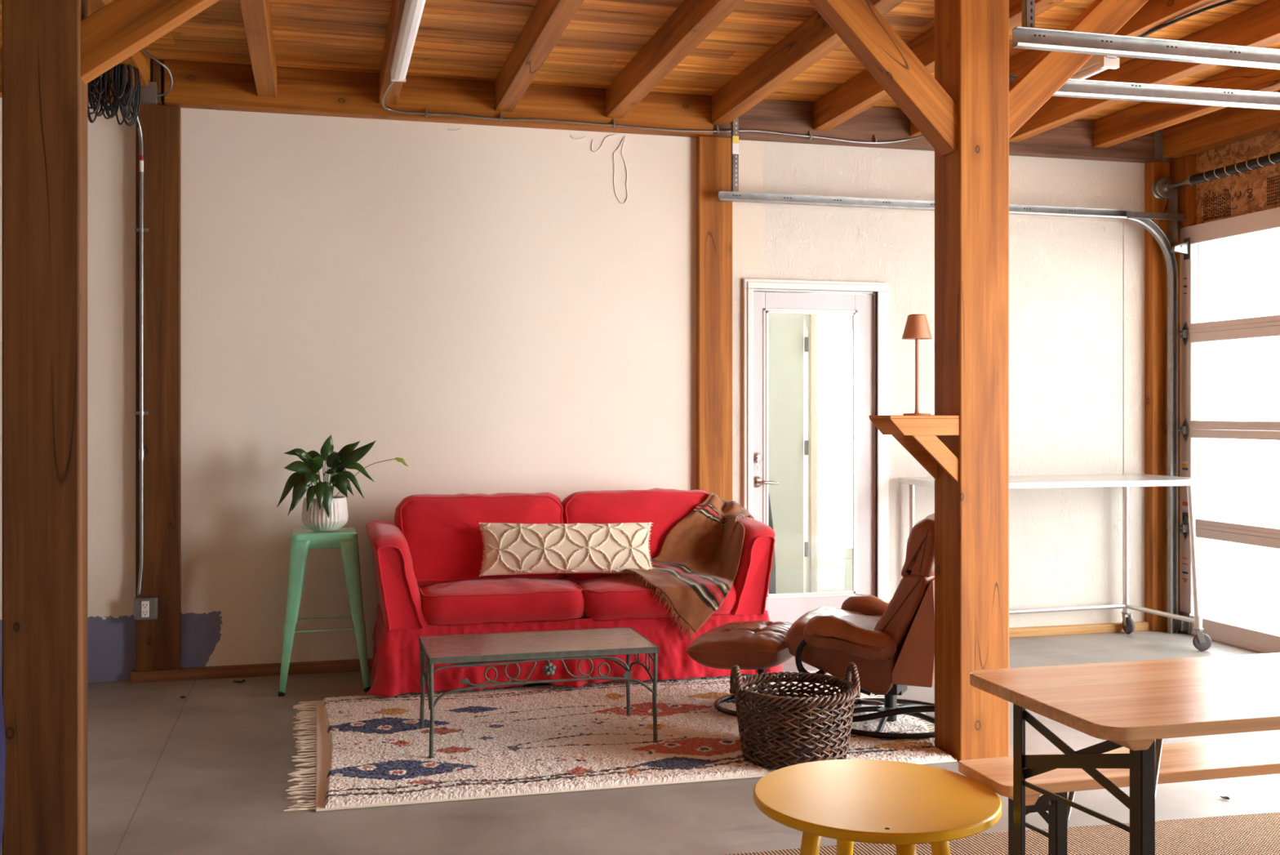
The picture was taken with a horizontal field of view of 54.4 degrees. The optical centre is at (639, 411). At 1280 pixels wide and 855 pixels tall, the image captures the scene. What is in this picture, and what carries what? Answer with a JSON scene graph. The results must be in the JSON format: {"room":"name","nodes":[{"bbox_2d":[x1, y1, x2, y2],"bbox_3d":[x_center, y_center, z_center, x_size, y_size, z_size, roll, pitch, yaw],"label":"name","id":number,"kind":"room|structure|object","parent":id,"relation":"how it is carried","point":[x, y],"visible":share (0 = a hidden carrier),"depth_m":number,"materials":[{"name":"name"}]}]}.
{"room":"converted garage","nodes":[
{"label":"converted garage","id":0,"kind":"room"},
{"bbox_2d":[0,63,1170,682],"bbox_3d":[-0.939,-0.200,6.718,8.740,3.100,0.120,0,0,-14],"label":"wall","id":1,"kind":"structure","parent":0,"point":[482,305],"depth_m":6.64,"materials":[{"name":"beige paint"}]},
{"bbox_2d":[0,48,151,103],"bbox_3d":[-3.746,-1.643,5.880,2.685,0.215,0.100,0,0,-14],"label":"beam","id":2,"kind":"structure","parent":1,"relation":"attached to","point":[112,99],"depth_m":6.12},
{"bbox_2d":[135,60,181,671],"bbox_3d":[-2.413,-0.224,6.230,0.208,3.043,0.090,0,0,-14],"label":"timber post","id":3,"kind":"object","parent":1,"relation":"attached to","point":[157,641],"visible":0.78,"depth_m":6.22,"materials":[{"name":"brown wood"}]},
{"bbox_2d":[131,102,148,596],"bbox_3d":[-2.477,-0.301,6.160,0.072,2.443,0.085,0,0,-14],"label":"conduit","id":4,"kind":"object","parent":3,"relation":"attached to","point":[141,451],"visible":0.91,"depth_m":6.18,"materials":[{"name":"metal"}]},
{"bbox_2d":[133,595,158,620],"bbox_3d":[-2.452,0.978,6.178,0.108,0.108,0.063,0,0,-14],"label":"wall socket","id":5,"kind":"object","parent":3,"relation":"attached to","point":[144,607],"visible":1,"depth_m":6.15,"materials":[{"name":"metal"}]},
{"bbox_2d":[141,600,149,617],"bbox_3d":[-2.445,0.978,6.151,0.036,0.080,0.006,0,0,-14],"label":"receptacle","id":6,"kind":"object","parent":5,"relation":"attached to","point":[144,604],"depth_m":6.15,"materials":[{"name":"white plastic"}]},
{"bbox_2d":[132,81,160,105],"bbox_3d":[-2.428,-1.565,6.129,0.127,0.102,0.067,0,0,-14],"label":"junction box","id":7,"kind":"object","parent":3,"relation":"attached to","point":[149,95],"visible":0.7,"depth_m":6.10,"materials":[{"name":"metal"}]},
{"bbox_2d":[141,48,173,96],"bbox_3d":[-2.202,-1.628,5.396,0.082,0.147,1.551,0,0,-11],"label":"cable","id":8,"kind":"object","parent":7,"relation":"attached to","point":[143,49],"visible":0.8,"depth_m":6.08,"materials":[{"name":"metal"}]},
{"bbox_2d":[130,657,372,682],"bbox_3d":[-0.987,1.324,6.613,3.205,0.052,0.060,0,0,-14],"label":"baseboard","id":9,"kind":"structure","parent":1,"relation":"attached to","point":[340,665],"depth_m":6.32,"materials":[{"name":"brown wood"}]},
{"bbox_2d":[164,59,713,137],"bbox_3d":[-0.992,-1.643,6.591,2.865,0.215,0.100,0,0,-14],"label":"beam","id":10,"kind":"structure","parent":1,"relation":"attached to","point":[196,84],"depth_m":6.50,"materials":[{"name":"brown wood"}]},
{"bbox_2d":[447,128,461,131],"bbox_3d":[-0.991,-1.502,6.640,0.072,0.017,0.010,0,0,-14],"label":"string","id":11,"kind":"object","parent":1,"relation":"attached to","point":[459,129],"visible":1,"depth_m":6.64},
{"bbox_2d":[569,134,586,139],"bbox_3d":[-0.338,-1.498,6.809,0.094,0.027,0.008,0,0,-14],"label":"string","id":12,"kind":"object","parent":1,"relation":"attached to","point":[570,135],"visible":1,"depth_m":6.80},
{"bbox_2d":[591,133,617,151],"bbox_3d":[-0.194,-1.477,6.846,0.155,0.110,0.008,0,0,-14],"label":"string","id":13,"kind":"object","parent":1,"relation":"attached to","point":[614,134],"visible":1,"depth_m":6.84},
{"bbox_2d":[613,135,627,204],"bbox_3d":[-0.108,-1.333,6.868,0.083,0.376,0.008,0,0,-14],"label":"string","id":14,"kind":"object","parent":1,"relation":"attached to","point":[624,135],"visible":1,"depth_m":6.87,"materials":[{"name":"beige"}]},
{"bbox_2d":[696,135,732,501],"bbox_3d":[0.418,-0.118,6.979,0.198,2.833,0.055,0,0,-14],"label":"timber post","id":15,"kind":"object","parent":1,"relation":"attached to","point":[713,216],"visible":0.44,"depth_m":6.95,"materials":[{"name":"brown wood"}]},
{"bbox_2d":[732,139,763,268],"bbox_3d":[0.580,-1.173,7.046,0.245,0.725,0.006,0,0,-14],"label":"wall","id":16,"kind":"structure","parent":1,"relation":"attached to","point":[747,217],"depth_m":7.05,"materials":[{"name":"beige paint"}]},
{"bbox_2d":[742,278,888,622],"bbox_3d":[1.004,0.300,7.192,0.890,2.100,0.175,0,0,-14],"label":"door","id":17,"kind":"structure","parent":1,"relation":"in","point":[868,302],"depth_m":7.22,"materials":[{"name":"white paint"}]},
{"bbox_2d":[711,98,1154,163],"bbox_3d":[1.766,-1.643,7.303,2.828,0.215,0.100,0,0,-14],"label":"beam","id":18,"kind":"structure","parent":1,"relation":"attached to","point":[1073,140],"depth_m":7.17,"materials":[{"name":"brown wood"}]},
{"bbox_2d":[382,80,923,143],"bbox_3d":[0.225,-1.561,6.503,3.070,0.062,0.680,0,0,-14],"label":"cable","id":19,"kind":"object","parent":18,"relation":"attached to","point":[426,113],"visible":0.96,"depth_m":6.76,"materials":[{"name":"metal"}]},
{"bbox_2d":[763,141,1144,622],"bbox_3d":[1.911,-0.117,7.390,2.505,2.835,0.005,0,0,-14],"label":"wall","id":20,"kind":"structure","parent":1,"relation":"attached to","point":[788,168],"depth_m":7.55,"materials":[{"name":"white paint"}]},
{"bbox_2d":[1008,621,1149,637],"bbox_3d":[2.335,1.325,7.476,1.660,0.050,0.050,0,0,-14],"label":"baseboard","id":21,"kind":"structure","parent":1,"relation":"attached to","point":[1139,625],"depth_m":7.53,"materials":[{"name":"brown wood"}]},
{"bbox_2d":[0,0,1279,129],"bbox_3d":[0.049,-1.764,2.011,9.498,0.031,9.866,0,0,-14],"label":"ceiling","id":22,"kind":"structure","parent":0,"point":[460,39],"depth_m":5.82,"materials":[{"name":"brown wood"}]},
{"bbox_2d":[87,0,150,86],"bbox_3d":[-1.288,-1.671,1.568,0.094,0.158,9.480,0,0,-14],"label":"joist","id":23,"kind":"object","parent":22,"relation":"attached to","point":[139,60],"visible":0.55,"depth_m":5.78,"materials":[{"name":"brown wood"}]},
{"bbox_2d":[87,63,141,128],"bbox_3d":[-2.483,-1.502,5.902,0.257,0.362,0.471,0,0,-14],"label":"cable hank","id":24,"kind":"object","parent":23,"relation":"hanging from","point":[117,81],"visible":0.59,"depth_m":5.71,"materials":[{"name":"black rubber"}]},
{"bbox_2d":[239,0,276,97],"bbox_3d":[-0.705,-1.671,1.718,0.094,0.158,9.480,0,0,-14],"label":"joist","id":25,"kind":"object","parent":22,"relation":"attached to","point":[255,14],"visible":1,"depth_m":5.44,"materials":[{"name":"brown wood"}]},
{"bbox_2d":[378,0,405,104],"bbox_3d":[-0.122,-1.671,1.869,0.094,0.158,9.480,0,0,-14],"label":"joist","id":26,"kind":"object","parent":22,"relation":"attached to","point":[392,97],"visible":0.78,"depth_m":5.73,"materials":[{"name":"brown wood"}]},
{"bbox_2d":[391,0,425,81],"bbox_3d":[-0.814,-1.563,4.587,0.069,0.058,2.490,0,0,-14],"label":"strip light","id":27,"kind":"object","parent":26,"relation":"attached to","point":[413,9],"visible":1,"depth_m":5.15,"materials":[{"name":"white plastic"}]},
{"bbox_2d":[494,0,584,111],"bbox_3d":[0.461,-1.671,2.019,0.094,0.158,9.480,0,0,-14],"label":"joist","id":28,"kind":"object","parent":22,"relation":"attached to","point":[548,20],"visible":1,"depth_m":5.58,"materials":[{"name":"brown wood"}]},
{"bbox_2d":[605,0,744,118],"bbox_3d":[1.044,-1.671,2.170,0.094,0.158,9.480,0,0,-14],"label":"joist","id":29,"kind":"object","parent":22,"relation":"attached to","point":[692,21],"visible":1,"depth_m":5.64,"materials":[{"name":"brown wood"}]},
{"bbox_2d":[711,0,904,124],"bbox_3d":[1.627,-1.671,2.320,0.094,0.158,9.480,0,0,-14],"label":"joist","id":30,"kind":"object","parent":22,"relation":"attached to","point":[814,38],"visible":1,"depth_m":5.92,"materials":[{"name":"brown wood"}]},
{"bbox_2d":[813,0,1065,130],"bbox_3d":[2.209,-1.671,2.471,0.094,0.158,9.480,0,0,-14],"label":"joist","id":31,"kind":"object","parent":22,"relation":"attached to","point":[862,91],"visible":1,"depth_m":6.41,"materials":[{"name":"brown wood"}]},
{"bbox_2d":[910,0,1225,136],"bbox_3d":[2.792,-1.671,2.621,0.094,0.158,9.480,0,0,-14],"label":"joist","id":32,"kind":"object","parent":22,"relation":"attached to","point":[1153,14],"visible":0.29,"depth_m":5.15,"materials":[{"name":"brown wood"}]},
{"bbox_2d":[1070,54,1119,79],"bbox_3d":[1.917,-1.551,6.056,0.080,0.082,1.230,0,0,-14],"label":"strip light","id":33,"kind":"object","parent":32,"relation":"attached to","point":[1096,64],"visible":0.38,"depth_m":5.54,"materials":[{"name":"white plastic"}]},
{"bbox_2d":[1139,0,1237,37],"bbox_3d":[2.315,-1.604,4.940,0.266,0.066,1.181,0,0,-35],"label":"cable","id":34,"kind":"object","parent":32,"relation":"attached to","point":[1225,2],"visible":0.69,"depth_m":4.97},
{"bbox_2d":[1008,0,1279,142],"bbox_3d":[3.375,-1.671,2.772,0.094,0.158,9.480,0,0,-14],"label":"joist","id":35,"kind":"object","parent":22,"relation":"attached to","point":[1259,25],"visible":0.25,"depth_m":5.97,"materials":[{"name":"brown wood"}]},
{"bbox_2d":[1008,75,1279,109],"bbox_3d":[2.587,-1.315,5.311,2.344,0.116,0.036,0,0,-14],"label":"door track","id":36,"kind":"object","parent":22,"relation":"hanging from","point":[1081,88],"visible":0.9,"depth_m":5.22,"materials":[{"name":"metal"}]},
{"bbox_2d":[1012,0,1279,69],"bbox_3d":[2.588,-1.504,4.710,2.637,0.493,0.072,0,0,-14],"label":"door track","id":37,"kind":"object","parent":22,"relation":"hanging from","point":[1027,36],"visible":1,"depth_m":4.49,"materials":[{"name":"metal"}]},
{"bbox_2d":[1093,66,1279,147],"bbox_3d":[3.958,-1.671,2.922,0.094,0.158,9.480,0,0,-14],"label":"joist","id":38,"kind":"object","parent":22,"relation":"attached to","point":[1144,117],"visible":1,"depth_m":6.85,"materials":[{"name":"brown wood"}]},
{"bbox_2d":[0,630,1279,854],"bbox_3d":[-0.310,1.400,3.122,9.360,0.100,12.200,0,0,-14],"label":"floor","id":39,"kind":"structure","parent":0,"point":[205,771],"depth_m":4.35,"materials":[{"name":"grey concrete"}]},
{"bbox_2d":[0,680,5,854],"bbox_3d":[-1.799,0.960,3.068,0.420,0.760,0.420,0,0,-14],"label":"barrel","id":40,"kind":"object","parent":39,"relation":"on","point":[2,740],"visible":1,"depth_m":3.12,"materials":[{"name":"blue plastic"}]},
{"bbox_2d":[1,0,87,854],"bbox_3d":[-1.743,-0.200,3.650,0.206,3.100,0.140,0,0,-14],"label":"timber post","id":41,"kind":"object","parent":39,"relation":"on","point":[44,93],"visible":1,"depth_m":3.59,"materials":[{"name":"brown wood"}]},
{"bbox_2d":[80,0,219,84],"bbox_3d":[-1.329,-1.295,3.747,0.817,0.655,0.080,0,0,-14],"label":"knee brace","id":42,"kind":"object","parent":41,"relation":"attached to","point":[119,29],"visible":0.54,"depth_m":3.66,"materials":[{"name":"brown wood"}]},
{"bbox_2d":[233,679,244,682],"bbox_3d":[-1.989,1.341,6.177,0.057,0.015,0.034,0,0,-14],"label":"dry leaf","id":43,"kind":"object","parent":39,"relation":"on","point":[243,680],"visible":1,"depth_m":6.17,"materials":[{"name":"brown plant"}]},
{"bbox_2d":[278,527,370,696],"bbox_3d":[-1.556,0.969,6.141,0.430,0.762,0.429,0,0,-14],"label":"metal stool","id":44,"kind":"object","parent":39,"relation":"on","point":[303,540],"visible":0.97,"depth_m":5.99,"materials":[{"name":"green metal"}]},
{"bbox_2d":[276,434,408,531],"bbox_3d":[-1.462,0.351,6.133,0.630,0.472,0.278,0,0,-14],"label":"potted plant","id":45,"kind":"object","parent":44,"relation":"on","point":[325,511],"visible":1,"depth_m":6.06,"materials":[{"name":"green plant"}]},
{"bbox_2d":[284,670,957,811],"bbox_3d":[-0.072,1.335,5.295,2.736,0.029,1.632,0,0,-14],"label":"area rug","id":46,"kind":"object","parent":39,"relation":"on","point":[371,750],"visible":0.73,"depth_m":4.96,"materials":[{"name":"fabric"}]},
{"bbox_2d":[418,626,658,758],"bbox_3d":[-0.424,1.136,5.087,0.915,0.388,0.478,0,0,-14],"label":"coffee table","id":47,"kind":"object","parent":46,"relation":"on","point":[531,655],"visible":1,"depth_m":4.96,"materials":[{"name":"metal"}]},
{"bbox_2d":[365,487,782,697],"bbox_3d":[-0.346,0.858,6.316,2.056,0.908,0.836,0,0,-14],"label":"sofa","id":48,"kind":"object","parent":46,"relation":"on","point":[428,565],"visible":0.72,"depth_m":6.08,"materials":[{"name":"red fabric"}]},
{"bbox_2d":[394,492,564,586],"bbox_3d":[-0.798,0.648,6.295,0.874,0.464,0.249,0,0,-14],"label":"cushion","id":49,"kind":"object","parent":48,"relation":"on","point":[442,532],"depth_m":6.19,"materials":[{"name":"red fabric"}]},
{"bbox_2d":[419,577,585,622],"bbox_3d":[-0.701,0.921,6.170,0.825,0.187,0.593,0,0,-14],"label":"seat cushion","id":50,"kind":"object","parent":48,"relation":"on","point":[442,599],"depth_m":5.93,"materials":[{"name":"red fabric"}]},
{"bbox_2d":[479,521,653,576],"bbox_3d":[-0.355,0.686,6.197,0.898,0.276,0.151,0,0,-14],"label":"lumbar pillow","id":51,"kind":"object","parent":48,"relation":"on","point":[510,548],"visible":1,"depth_m":6.15,"materials":[{"name":"beige fabric"}]},
{"bbox_2d":[561,487,709,581],"bbox_3d":[0.006,0.641,6.505,0.885,0.474,0.245,0,0,-14],"label":"cushion","id":52,"kind":"object","parent":48,"relation":"on","point":[664,508],"depth_m":6.43,"materials":[{"name":"red fabric"}]},
{"bbox_2d":[569,574,736,617],"bbox_3d":[0.044,0.930,6.364,0.825,0.188,0.594,0,0,-14],"label":"seat cushion","id":53,"kind":"object","parent":48,"relation":"on","point":[597,596],"depth_m":6.07,"materials":[{"name":"red fabric"}]},
{"bbox_2d":[610,492,754,640],"bbox_3d":[0.381,0.782,6.463,0.514,0.700,1.058,0,0,43],"label":"throw blanket","id":54,"kind":"object","parent":48,"relation":"on","point":[695,566],"visible":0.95,"depth_m":6.35,"materials":[{"name":"fabric"}]},
{"bbox_2d":[685,620,807,715],"bbox_3d":[0.515,1.140,5.574,0.480,0.370,0.550,0,0,24],"label":"footstool","id":55,"kind":"object","parent":46,"relation":"on","point":[759,645],"visible":0.86,"depth_m":5.38,"materials":[{"name":"brown leather"}]},
{"bbox_2d":[687,620,793,650],"bbox_3d":[0.496,1.002,5.582,0.429,0.092,0.540,0,0,24],"label":"cushion","id":56,"kind":"object","parent":55,"relation":"on","point":[751,635],"depth_m":5.40,"materials":[{"name":"brown leather"}]},
{"bbox_2d":[728,662,860,769],"bbox_3d":[0.592,1.149,4.769,0.478,0.364,0.479,0,0,38],"label":"wicker basket","id":57,"kind":"object","parent":46,"relation":"on","point":[793,731],"visible":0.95,"depth_m":4.62,"materials":[{"name":"brown wicker"}]},
{"bbox_2d":[785,512,934,738],"bbox_3d":[1.053,0.879,5.348,0.789,0.895,0.750,0,0,24],"label":"recliner","id":58,"kind":"object","parent":46,"relation":"on","point":[891,645],"visible":0.85,"depth_m":5.07,"materials":[{"name":"brown leather"}]},
{"bbox_2d":[785,606,881,657],"bbox_3d":[0.894,0.960,5.417,0.442,0.167,0.500,0,0,24],"label":"seat cushion","id":59,"kind":"object","parent":58,"relation":"on","point":[867,617],"depth_m":5.31,"materials":[{"name":"brown leather"}]},
{"bbox_2d":[768,488,775,593],"bbox_3d":[0.770,0.770,7.989,0.222,1.120,0.221,0,0,-14],"label":"bag","id":60,"kind":"object","parent":39,"relation":"on","point":[771,589],"visible":0.09,"depth_m":7.95,"materials":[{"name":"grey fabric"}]},
{"bbox_2d":[718,117,1186,633],"bbox_3d":[1.865,-0.133,7.210,2.945,2.965,0.130,0,0,-14],"label":"door track","id":61,"kind":"object","parent":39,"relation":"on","point":[1142,219],"visible":0.89,"depth_m":7.56,"materials":[{"name":"metal"}]},
{"bbox_2d":[1151,151,1279,199],"bbox_3d":[3.479,-1.365,6.527,0.131,0.131,2.300,0,0,-14],"label":"spring","id":62,"kind":"object","parent":61,"relation":"attached to","point":[1162,188],"visible":1,"depth_m":7.17,"materials":[{"name":"metal"}]},
{"bbox_2d":[934,0,1008,760],"bbox_3d":[1.306,-0.200,4.907,0.213,3.100,0.210,0,0,-14],"label":"timber post","id":63,"kind":"object","parent":39,"relation":"on","point":[971,37],"visible":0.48,"depth_m":4.81,"materials":[{"name":"brown wood"}]},
{"bbox_2d":[808,0,957,155],"bbox_3d":[0.896,-1.415,4.770,0.813,0.822,0.110,0,0,-14],"label":"knee brace","id":64,"kind":"object","parent":63,"relation":"attached to","point":[860,26],"visible":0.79,"depth_m":4.75,"materials":[{"name":"brown wood"}]},
{"bbox_2d":[868,415,959,482],"bbox_3d":[1.064,0.145,4.840,0.289,0.258,0.190,0,0,-14],"label":"wall shelf","id":65,"kind":"object","parent":63,"relation":"attached to","point":[917,434],"visible":1,"depth_m":4.77,"materials":[{"name":"brown wood"}]},
{"bbox_2d":[902,314,932,415],"bbox_3d":[1.078,-0.180,4.843,0.115,0.393,0.115,0,0,-14],"label":"table lamp","id":66,"kind":"object","parent":65,"relation":"on","point":[917,327],"visible":1,"depth_m":4.81,"materials":[{"name":"orange metal"}]},
{"bbox_2d":[1008,0,1148,137],"bbox_3d":[1.711,-1.430,4.976,0.769,0.735,0.100,0,0,-14],"label":"knee brace","id":67,"kind":"object","parent":63,"relation":"attached to","point":[1028,92],"visible":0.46,"depth_m":4.91,"materials":[{"name":"brown wood"}]},
{"bbox_2d":[727,812,1279,854],"bbox_3d":[2.140,1.345,2.713,3.300,0.008,2.985,0,0,-14],"label":"jute rug","id":68,"kind":"object","parent":39,"relation":"on","point":[1259,833],"visible":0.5,"depth_m":3.89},
{"bbox_2d":[753,759,1001,854],"bbox_3d":[0.555,1.126,2.937,0.574,0.453,0.574,0,0,-14],"label":"side table","id":69,"kind":"object","parent":68,"relation":"on","point":[904,805],"visible":1,"depth_m":2.87,"materials":[{"name":"yellow paint"}]},
{"bbox_2d":[958,735,1279,854],"bbox_3d":[1.887,1.115,3.301,2.195,0.470,0.230,0,0,-14],"label":"bench","id":70,"kind":"object","parent":68,"relation":"on","point":[1251,756],"visible":0.77,"depth_m":3.06,"materials":[{"name":"brown wood"}]},
{"bbox_2d":[969,652,1279,854],"bbox_3d":[1.849,0.965,2.801,2.198,0.770,0.530,0,0,-14],"label":"picnic table","id":71,"kind":"object","parent":68,"relation":"on","point":[1130,704],"visible":1,"depth_m":2.53,"materials":[{"name":"brown wood"}]},
{"bbox_2d":[898,473,1216,650],"bbox_3d":[2.371,0.867,7.120,1.649,0.966,0.668,0,0,-14],"label":"work table","id":72,"kind":"object","parent":39,"relation":"on","point":[1202,641],"visible":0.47,"depth_m":7.06,"materials":[{"name":"metal"}]},
{"bbox_2d":[1144,160,1169,631],"bbox_3d":[3.194,-0.092,7.682,0.125,2.885,0.080,0,0,-14],"label":"timber post","id":73,"kind":"object","parent":39,"relation":"on","point":[1155,265],"visible":0.89,"depth_m":7.65,"materials":[{"name":"brown wood"}]},
{"bbox_2d":[1168,159,1180,631],"bbox_3d":[3.304,-0.100,7.685,0.040,2.900,0.130,0,0,-14],"label":"stud","id":74,"kind":"object","parent":39,"relation":"on","point":[1172,163],"visible":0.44,"depth_m":7.62,"materials":[{"name":"brown wood"}]},
{"bbox_2d":[1220,795,1230,799],"bbox_3d":[2.033,1.342,4.327,0.032,0.013,0.024,0,0,8],"label":"dry leaf","id":75,"kind":"object","parent":39,"relation":"on","point":[1224,797],"visible":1,"depth_m":4.33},
{"bbox_2d":[817,314,852,591],"bbox_3d":[1.306,-0.200,8.341,2.500,3.100,1.900,0,0,-14],"label":"wall","id":76,"kind":"structure","parent":0,"point":[833,575],"depth_m":9.26,"materials":[{"name":"white paint"}]},
{"bbox_2d":[768,313,817,593],"bbox_3d":[0.870,0.300,8.531,0.710,2.100,0.115,0,0,-14],"label":"hall door","id":77,"kind":"structure","parent":76,"relation":"in","point":[792,337],"depth_m":8.55,"materials":[{"name":"white paint"}]},
{"bbox_2d":[817,320,852,559],"bbox_3d":[1.272,0.215,9.236,0.880,1.770,0.070,0,0,-14],"label":"window","id":78,"kind":"structure","parent":76,"relation":"in","point":[836,553],"depth_m":9.25,"materials":[{"name":"clear glass"}]},
{"bbox_2d":[1170,128,1279,429],"bbox_3d":[4.554,-0.200,3.164,0.120,3.100,9.850,0,0,-14],"label":"wall","id":79,"kind":"structure","parent":0,"point":[1268,143],"depth_m":7.17,"materials":[{"name":"brown wood"}]},
{"bbox_2d":[1175,154,1195,227],"bbox_3d":[3.323,-1.337,7.581,0.055,0.425,0.120,0,0,-14],"label":"stud","id":80,"kind":"object","parent":79,"relation":"attached to","point":[1185,166],"visible":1,"depth_m":7.53,"materials":[{"name":"brown wood"}]},
{"bbox_2d":[1196,240,1213,618],"bbox_3d":[3.682,0.100,6.662,0.100,2.700,2.140,0,0,-14],"label":"window","id":81,"kind":"structure","parent":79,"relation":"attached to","point":[1205,250],"depth_m":7.57,"materials":[{"name":"glass"}]},
{"bbox_2d":[1163,89,1279,157],"bbox_3d":[3.700,-1.650,5.892,0.130,0.200,3.560,0,0,-14],"label":"beam","id":82,"kind":"structure","parent":79,"relation":"attached to","point":[1228,125],"depth_m":7.15,"materials":[{"name":"brown wood"}]},
{"bbox_2d":[1165,206,1279,653],"bbox_3d":[3.525,0.115,6.621,0.154,2.470,2.140,0,0,-14],"label":"door","id":83,"kind":"structure","parent":79,"relation":"in","point":[1191,332],"depth_m":7.37,"materials":[{"name":"metal"}]},
{"bbox_2d":[1203,174,1279,221],"bbox_3d":[3.457,-1.229,7.160,0.002,0.177,0.618,0,0,-14],"label":"stamp","id":84,"kind":"object","parent":79,"relation":"attached to","point":[1250,197],"visible":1,"depth_m":7.28,"materials":[{"name":"brown paint"}]},
{"label":"outside","id":85,"kind":"structure","parent":0,"visible":0},
{"bbox_2d":[817,438,1279,634],"bbox_3d":[10.774,1.535,18.273,90.000,0.130,90.000,0,0,-14],"label":"ground","id":86,"kind":"structure","parent":85,"point":[1246,472],"depth_m":18.08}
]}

